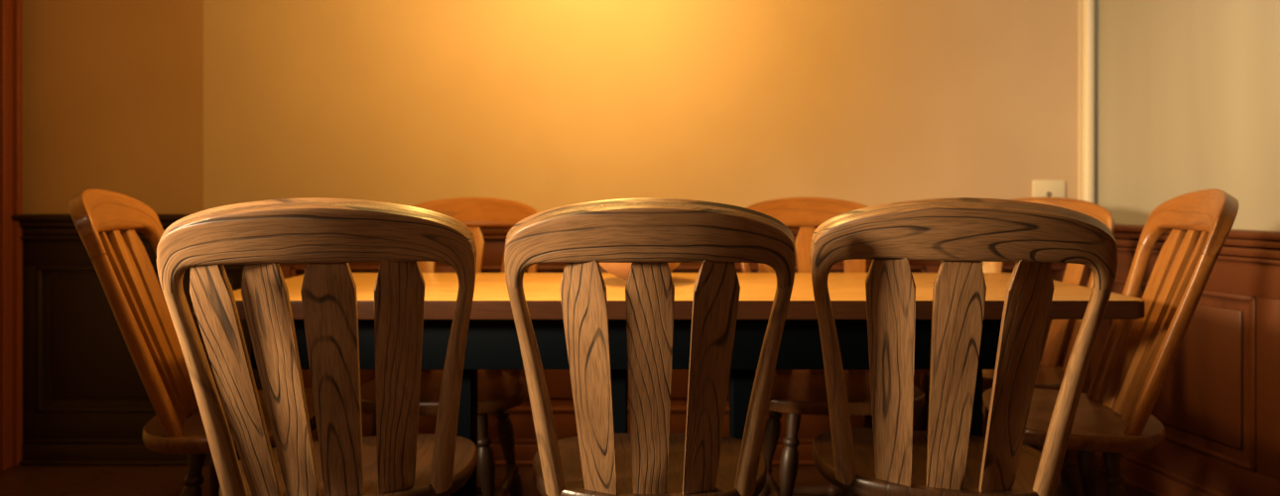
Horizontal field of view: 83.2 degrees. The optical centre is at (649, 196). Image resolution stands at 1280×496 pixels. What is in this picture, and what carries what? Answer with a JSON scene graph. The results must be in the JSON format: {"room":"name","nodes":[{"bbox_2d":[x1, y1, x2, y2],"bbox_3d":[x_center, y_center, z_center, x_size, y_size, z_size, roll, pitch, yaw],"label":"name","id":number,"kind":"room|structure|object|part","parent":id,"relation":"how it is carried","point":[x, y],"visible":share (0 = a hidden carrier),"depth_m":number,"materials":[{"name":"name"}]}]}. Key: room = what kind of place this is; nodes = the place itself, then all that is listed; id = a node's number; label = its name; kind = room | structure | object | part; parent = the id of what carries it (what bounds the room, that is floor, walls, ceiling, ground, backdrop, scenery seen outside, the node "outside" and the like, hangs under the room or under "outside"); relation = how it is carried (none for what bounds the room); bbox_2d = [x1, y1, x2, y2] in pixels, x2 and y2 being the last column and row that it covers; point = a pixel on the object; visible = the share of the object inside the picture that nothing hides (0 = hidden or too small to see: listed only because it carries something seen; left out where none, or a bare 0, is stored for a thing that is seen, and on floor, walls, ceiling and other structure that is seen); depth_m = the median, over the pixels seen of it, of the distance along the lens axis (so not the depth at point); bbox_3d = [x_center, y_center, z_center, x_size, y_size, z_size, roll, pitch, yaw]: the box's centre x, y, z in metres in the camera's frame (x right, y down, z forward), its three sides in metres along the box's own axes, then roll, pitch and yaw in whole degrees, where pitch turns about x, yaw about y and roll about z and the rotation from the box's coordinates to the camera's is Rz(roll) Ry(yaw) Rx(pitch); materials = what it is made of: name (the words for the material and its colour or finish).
{"room":"dining room","nodes":[
{"label":"dining room","id":0,"kind":"room"},
{"bbox_2d":[22,0,1078,214],"bbox_3d":[-0.366,-0.245,2.860,4.403,2.550,0.120,0,0,0],"label":"wall","id":1,"kind":"structure","parent":0,"point":[542,105],"depth_m":2.80,"materials":[{"name":"beige paint"}]},
{"bbox_2d":[11,214,190,239],"bbox_3d":[-1.959,0.116,2.771,0.978,0.096,0.058,0,0,0],"label":"trim","id":2,"kind":"structure","parent":1,"relation":"attached to","point":[26,220],"depth_m":2.76,"materials":[{"name":"brown wood"}]},
{"bbox_2d":[22,227,262,439],"bbox_3d":[-1.959,0.529,2.785,0.978,0.822,0.030,0,0,0],"label":"wainscoting","id":3,"kind":"structure","parent":1,"relation":"attached to","point":[81,380],"depth_m":2.78,"materials":[{"name":"brown wood"}]},
{"bbox_2d":[18,439,1077,466],"bbox_3d":[-0.392,0.980,2.776,4.113,0.100,0.048,0,0,0],"label":"baseboard","id":4,"kind":"structure","parent":1,"relation":"attached to","point":[35,452],"depth_m":2.77,"materials":[{"name":"brown wood"}]},
{"bbox_2d":[480,228,816,239],"bbox_3d":[0.102,0.116,2.771,3.145,0.096,0.058,0,0,0],"label":"trim","id":5,"kind":"structure","parent":1,"relation":"attached to","point":[484,231],"depth_m":2.77,"materials":[{"name":"brown wood"}]},
{"bbox_2d":[279,235,1088,439],"bbox_3d":[0.113,0.529,2.785,3.165,0.822,0.030,0,0,0],"label":"trim","id":6,"kind":"structure","parent":1,"relation":"attached to","point":[559,384],"depth_m":2.77,"materials":[{"name":"brown wood"}]},
{"bbox_2d":[1032,180,1064,197],"bbox_3d":[1.545,-0.005,2.794,0.124,0.116,0.012,0,0,0],"label":"wall plate","id":7,"kind":"object","parent":1,"relation":"attached to","point":[1041,189],"visible":0.71,"depth_m":2.79,"materials":[{"name":"beige plastic"}]},
{"bbox_2d":[1078,0,1094,203],"bbox_3d":[1.686,-0.726,2.776,0.046,1.588,0.047,0,0,0],"label":"trim","id":8,"kind":"structure","parent":1,"relation":"attached to","point":[1086,7],"depth_m":2.76,"materials":[{"name":"beige paint"}]},
{"bbox_2d":[0,466,1154,495],"bbox_3d":[0.125,1.060,0.700,5.650,0.060,4.600,0,0,0],"label":"floor","id":9,"kind":"structure","parent":0,"point":[16,480],"depth_m":2.61,"materials":[{"name":"brown wood"}]},
{"bbox_2d":[68,188,316,495],"bbox_3d":[-1.096,0.507,1.795,0.528,1.051,0.426,0,0,-18],"label":"chair","id":10,"kind":"object","parent":9,"relation":"on","point":[123,267],"visible":0.65,"depth_m":1.72,"materials":[{"name":"brown wood"}]},
{"bbox_3d":[-1.292,0.060,1.732,0.117,0.157,0.425,0,0,-18],"label":"crest rail","id":11,"kind":"part","parent":10,"relation":"part of","materials":[{"name":"brown wood"}]},
{"bbox_3d":[-1.133,0.341,1.601,0.171,0.436,0.039,0,0,-35],"label":"post","id":12,"kind":"part","parent":10,"relation":"part of","materials":[{"name":"brown wood"}]},
{"bbox_3d":[-1.240,0.341,1.931,0.171,0.436,0.039,0,0,-1],"label":"post","id":13,"kind":"part","parent":10,"relation":"part of","materials":[{"name":"brown wood"}]},
{"bbox_3d":[-1.068,0.802,1.658,0.045,0.460,0.097,0,0,29],"label":"leg","id":14,"kind":"part","parent":10,"relation":"part of","materials":[{"name":"brown wood"}]},
{"bbox_3d":[-1.154,0.802,1.923,0.097,0.460,0.045,0,0,25],"label":"leg","id":15,"kind":"part","parent":10,"relation":"part of","materials":[{"name":"brown wood"}]},
{"bbox_3d":[-1.031,0.560,1.817,0.390,0.039,0.424,0,0,-18],"label":"seat","id":16,"kind":"part","parent":10,"relation":"part of","materials":[{"name":"brown wood"}]},
{"bbox_2d":[156,197,477,495],"bbox_3d":[-0.589,0.517,1.401,0.494,1.030,0.588,0,0,-13],"label":"chair","id":17,"kind":"object","parent":9,"relation":"on","point":[323,234],"visible":1,"depth_m":1.22,"materials":[{"name":"brown wood"}]},
{"bbox_3d":[-0.759,0.354,1.242,0.045,0.429,0.182,0,0,5],"label":"post","id":18,"kind":"part","parent":17,"relation":"part of","materials":[{"name":"brown wood"}]},
{"bbox_3d":[-0.537,0.079,1.174,0.494,0.154,0.123,0,0,-13],"label":"crest rail","id":19,"kind":"part","parent":17,"relation":"part of","materials":[{"name":"brown wood"}]},
{"bbox_3d":[-0.607,0.569,1.479,0.493,0.038,0.364,0,0,-13],"label":"seat","id":20,"kind":"part","parent":17,"relation":"part of","materials":[{"name":"brown wood"}]},
{"bbox_3d":[-0.366,0.354,1.333,0.045,0.429,0.182,0,0,-31],"label":"post","id":21,"kind":"part","parent":17,"relation":"part of","materials":[{"name":"brown wood"}]},
{"bbox_2d":[360,197,538,495],"bbox_3d":[-0.598,0.517,2.187,0.494,1.030,0.588,0,0,0],"label":"chair","id":22,"kind":"object","parent":9,"relation":"on","point":[498,391],"visible":0.27,"depth_m":2.20,"materials":[{"name":"brown wood"}]},
{"bbox_3d":[-0.760,0.806,1.939,0.050,0.452,0.118,0,0,39],"label":"leg","id":23,"kind":"part","parent":22,"relation":"part of","materials":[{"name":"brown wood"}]},
{"bbox_3d":[-0.598,0.569,2.107,0.493,0.038,0.364,0,0,0],"label":"seat","id":24,"kind":"part","parent":22,"relation":"part of","materials":[{"name":"brown wood"}]},
{"bbox_3d":[-0.598,0.079,2.419,0.494,0.154,0.123,0,0,0],"label":"crest rail","id":25,"kind":"part","parent":22,"relation":"part of","materials":[{"name":"brown wood"}]},
{"bbox_3d":[-0.436,0.806,1.939,0.050,0.452,0.118,0,0,-39],"label":"leg","id":26,"kind":"part","parent":22,"relation":"part of","materials":[{"name":"brown wood"}]},
{"bbox_3d":[-0.436,0.806,2.231,0.050,0.452,0.118,0,0,39],"label":"leg","id":27,"kind":"part","parent":22,"relation":"part of","materials":[{"name":"brown wood"}]},
{"bbox_3d":[-0.396,0.354,2.303,0.045,0.429,0.182,0,0,18],"label":"post","id":28,"kind":"part","parent":22,"relation":"part of","materials":[{"name":"brown wood"}]},
{"bbox_2d":[504,197,795,495],"bbox_3d":[0.000,0.517,1.418,0.494,1.030,0.588,0,0,0],"label":"chair","id":29,"kind":"object","parent":9,"relation":"on","point":[650,234],"visible":1,"depth_m":1.23,"materials":[{"name":"brown wood"}]},
{"bbox_3d":[-0.202,0.354,1.302,0.045,0.429,0.182,0,0,18],"label":"post","id":30,"kind":"part","parent":29,"relation":"part of","materials":[{"name":"brown wood"}]},
{"bbox_3d":[0.000,0.569,1.498,0.493,0.038,0.364,0,0,0],"label":"seat","id":31,"kind":"part","parent":29,"relation":"part of","materials":[{"name":"brown wood"}]},
{"bbox_3d":[0.000,0.079,1.186,0.494,0.154,0.123,0,0,0],"label":"crest rail","id":32,"kind":"part","parent":29,"relation":"part of","materials":[{"name":"brown wood"}]},
{"bbox_3d":[0.202,0.354,1.302,0.045,0.429,0.182,0,0,-18],"label":"post","id":33,"kind":"part","parent":29,"relation":"part of","materials":[{"name":"brown wood"}]},
{"bbox_2d":[193,272,1145,495],"bbox_3d":[0.041,0.635,1.961,2.229,0.790,0.602,0,0,0],"label":"dining table","id":34,"kind":"object","parent":9,"relation":"on","point":[492,341],"visible":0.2,"depth_m":1.72,"materials":[{"name":"brown wood"}]},
{"bbox_3d":[-0.466,0.656,1.800,0.060,0.747,0.060,0,0,0],"label":"leg","id":35,"kind":"part","parent":34,"relation":"part of","materials":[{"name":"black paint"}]},
{"bbox_3d":[-0.082,0.656,1.800,0.052,0.747,0.052,0,0,0],"label":"leg","id":36,"kind":"part","parent":34,"relation":"part of","materials":[{"name":"blue paint"}]},
{"bbox_2d":[598,262,679,282],"bbox_3d":[-0.030,0.195,2.020,0.264,0.090,0.264,0,0,0],"label":"bowl","id":37,"kind":"object","parent":34,"relation":"on","point":[621,270],"visible":0.16,"depth_m":1.94,"materials":[{"name":"beige ceramic"}]},
{"bbox_3d":[0.230,0.656,1.800,0.060,0.747,0.060,0,0,0],"label":"leg","id":38,"kind":"part","parent":34,"relation":"part of","materials":[{"name":"blue paint"}]},
{"bbox_3d":[0.786,0.656,1.785,0.054,0.747,0.054,0,0,0],"label":"leg","id":39,"kind":"part","parent":34,"relation":"part of","materials":[{"name":"blue paint"}]},
{"bbox_2d":[740,197,925,495],"bbox_3d":[0.530,0.517,2.187,0.494,1.030,0.588,0,0,0],"label":"chair","id":40,"kind":"object","parent":9,"relation":"on","point":[796,393],"visible":0.3,"depth_m":2.19,"materials":[{"name":"brown wood"}]},
{"bbox_3d":[0.328,0.354,2.303,0.045,0.429,0.182,0,0,-18],"label":"post","id":41,"kind":"part","parent":40,"relation":"part of","materials":[{"name":"brown wood"}]},
{"bbox_3d":[0.368,0.806,2.231,0.050,0.452,0.118,0,0,-39],"label":"leg","id":42,"kind":"part","parent":40,"relation":"part of","materials":[{"name":"brown wood"}]},
{"bbox_3d":[0.368,0.806,1.939,0.050,0.452,0.118,0,0,39],"label":"leg","id":43,"kind":"part","parent":40,"relation":"part of","materials":[{"name":"brown wood"}]},
{"bbox_3d":[0.530,0.079,2.419,0.494,0.154,0.123,0,0,0],"label":"crest rail","id":44,"kind":"part","parent":40,"relation":"part of","materials":[{"name":"brown wood"}]},
{"bbox_3d":[0.530,0.569,2.107,0.493,0.038,0.364,0,0,0],"label":"seat","id":45,"kind":"part","parent":40,"relation":"part of","materials":[{"name":"brown wood"}]},
{"bbox_3d":[0.692,0.806,2.231,0.050,0.452,0.118,0,0,39],"label":"leg","id":46,"kind":"part","parent":40,"relation":"part of","materials":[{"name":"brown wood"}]},
{"bbox_2d":[810,197,1118,495],"bbox_3d":[0.575,0.517,1.441,0.494,1.030,0.588,0,0,13],"label":"chair","id":47,"kind":"object","parent":9,"relation":"on","point":[889,458],"visible":1,"depth_m":1.26,"materials":[{"name":"brown wood"}]},
{"bbox_3d":[0.352,0.354,1.373,0.045,0.429,0.182,0,0,31],"label":"post","id":48,"kind":"part","parent":47,"relation":"part of","materials":[{"name":"brown wood"}]},
{"bbox_3d":[0.471,0.806,1.718,0.050,0.452,0.118,0,0,-34],"label":"leg","id":49,"kind":"part","parent":47,"relation":"part of","materials":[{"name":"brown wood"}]},
{"bbox_3d":[0.593,0.569,1.519,0.493,0.038,0.364,0,0,13],"label":"seat","id":50,"kind":"part","parent":47,"relation":"part of","materials":[{"name":"brown wood"}]},
{"bbox_3d":[0.523,0.079,1.214,0.494,0.154,0.123,0,0,13],"label":"crest rail","id":51,"kind":"part","parent":47,"relation":"part of","materials":[{"name":"brown wood"}]},
{"bbox_3d":[0.746,0.354,1.282,0.045,0.429,0.182,0,0,-5],"label":"post","id":52,"kind":"part","parent":47,"relation":"part of","materials":[{"name":"brown wood"}]},
{"bbox_2d":[912,197,1114,495],"bbox_3d":[1.183,0.517,2.403,0.588,1.030,0.494,0,0,-35],"label":"chair","id":53,"kind":"object","parent":9,"relation":"on","point":[1050,375],"visible":0.19,"depth_m":2.35,"materials":[{"name":"brown wood"}]},
{"bbox_3d":[0.888,0.806,2.394,0.118,0.452,0.050,0,0,4],"label":"leg","id":54,"kind":"part","parent":53,"relation":"part of","materials":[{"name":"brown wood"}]},
{"bbox_3d":[1.118,0.569,2.358,0.364,0.038,0.493,0,0,-35],"label":"seat","id":55,"kind":"part","parent":53,"relation":"part of","materials":[{"name":"brown wood"}]},
{"bbox_3d":[1.374,0.079,2.537,0.123,0.154,0.494,0,0,-35],"label":"crest rail","id":56,"kind":"part","parent":53,"relation":"part of","materials":[{"name":"brown wood"}]},
{"bbox_3d":[1.312,0.806,2.296,0.118,0.452,0.050,0,0,4],"label":"leg","id":57,"kind":"part","parent":53,"relation":"part of","materials":[{"name":"brown wood"}]},
{"bbox_3d":[1.394,0.354,2.305,0.182,0.429,0.045,0,0,-17],"label":"post","id":58,"kind":"part","parent":53,"relation":"part of","materials":[{"name":"brown wood"}]},
{"bbox_2d":[982,188,1238,495],"bbox_3d":[1.121,0.507,1.805,0.528,1.051,0.426,0,0,18],"label":"chair","id":59,"kind":"object","parent":9,"relation":"on","point":[1121,421],"visible":0.88,"depth_m":1.77,"materials":[{"name":"brown wood"}]},
{"bbox_3d":[0.896,0.802,1.732,0.097,0.460,0.045,0,0,-25],"label":"leg","id":60,"kind":"part","parent":59,"relation":"part of","materials":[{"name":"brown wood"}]},
{"bbox_3d":[1.056,0.560,1.827,0.390,0.039,0.424,0,0,18],"label":"seat","id":61,"kind":"part","parent":59,"relation":"part of","materials":[{"name":"brown wood"}]},
{"bbox_3d":[1.179,0.802,1.933,0.097,0.460,0.045,0,0,-25],"label":"leg","id":62,"kind":"part","parent":59,"relation":"part of","materials":[{"name":"brown wood"}]},
{"bbox_3d":[1.093,0.802,1.668,0.045,0.460,0.097,0,0,-29],"label":"leg","id":63,"kind":"part","parent":59,"relation":"part of","materials":[{"name":"brown wood"}]},
{"bbox_3d":[1.265,0.341,1.941,0.171,0.436,0.039,0,0,1],"label":"post","id":64,"kind":"part","parent":59,"relation":"part of","materials":[{"name":"brown wood"}]},
{"bbox_3d":[1.158,0.341,1.611,0.171,0.436,0.039,0,0,35],"label":"post","id":65,"kind":"part","parent":59,"relation":"part of","materials":[{"name":"brown wood"}]},
{"bbox_3d":[1.317,0.060,1.742,0.117,0.157,0.425,0,0,18],"label":"crest rail","id":66,"kind":"part","parent":59,"relation":"part of","materials":[{"name":"brown wood"}]},
{"bbox_2d":[1094,0,1279,231],"bbox_3d":[2.231,-0.245,0.635,0.120,2.550,4.450,0,0,-12],"label":"wall","id":67,"kind":"structure","parent":0,"point":[1187,92],"depth_m":2.42,"materials":[{"name":"paint"}]},
{"bbox_2d":[1094,451,1227,495],"bbox_3d":[2.061,0.980,1.034,0.048,0.100,3.600,0,0,-12],"label":"baseboard","id":68,"kind":"structure","parent":67,"relation":"attached to","point":[1155,480],"depth_m":2.49,"materials":[{"name":"brown wood"}]},
{"bbox_2d":[1088,238,1279,495],"bbox_3d":[2.070,0.546,1.035,0.030,0.788,3.600,0,0,-12],"label":"wainscoting","id":69,"kind":"structure","parent":67,"relation":"attached to","point":[1217,404],"depth_m":2.26,"materials":[{"name":"brown wood"}]},
{"bbox_2d":[1113,224,1279,264],"bbox_3d":[2.057,0.150,1.032,0.058,0.096,3.600,0,0,-12],"label":"trim","id":70,"kind":"structure","parent":67,"relation":"attached to","point":[1264,239],"depth_m":2.20,"materials":[{"name":"brown wood"}]},
{"bbox_3d":[-2.508,-0.245,0.710,0.120,2.550,4.420,0,0,0],"label":"wall","id":71,"kind":"structure","parent":0,"visible":0},
{"bbox_2d":[0,0,22,472],"bbox_3d":[-2.428,-0.245,2.688,0.040,2.550,0.172,0,0,0],"label":"trim","id":72,"kind":"structure","parent":71,"relation":"attached to","point":[11,11],"depth_m":2.74,"materials":[{"name":"brown wood"}]}
]}

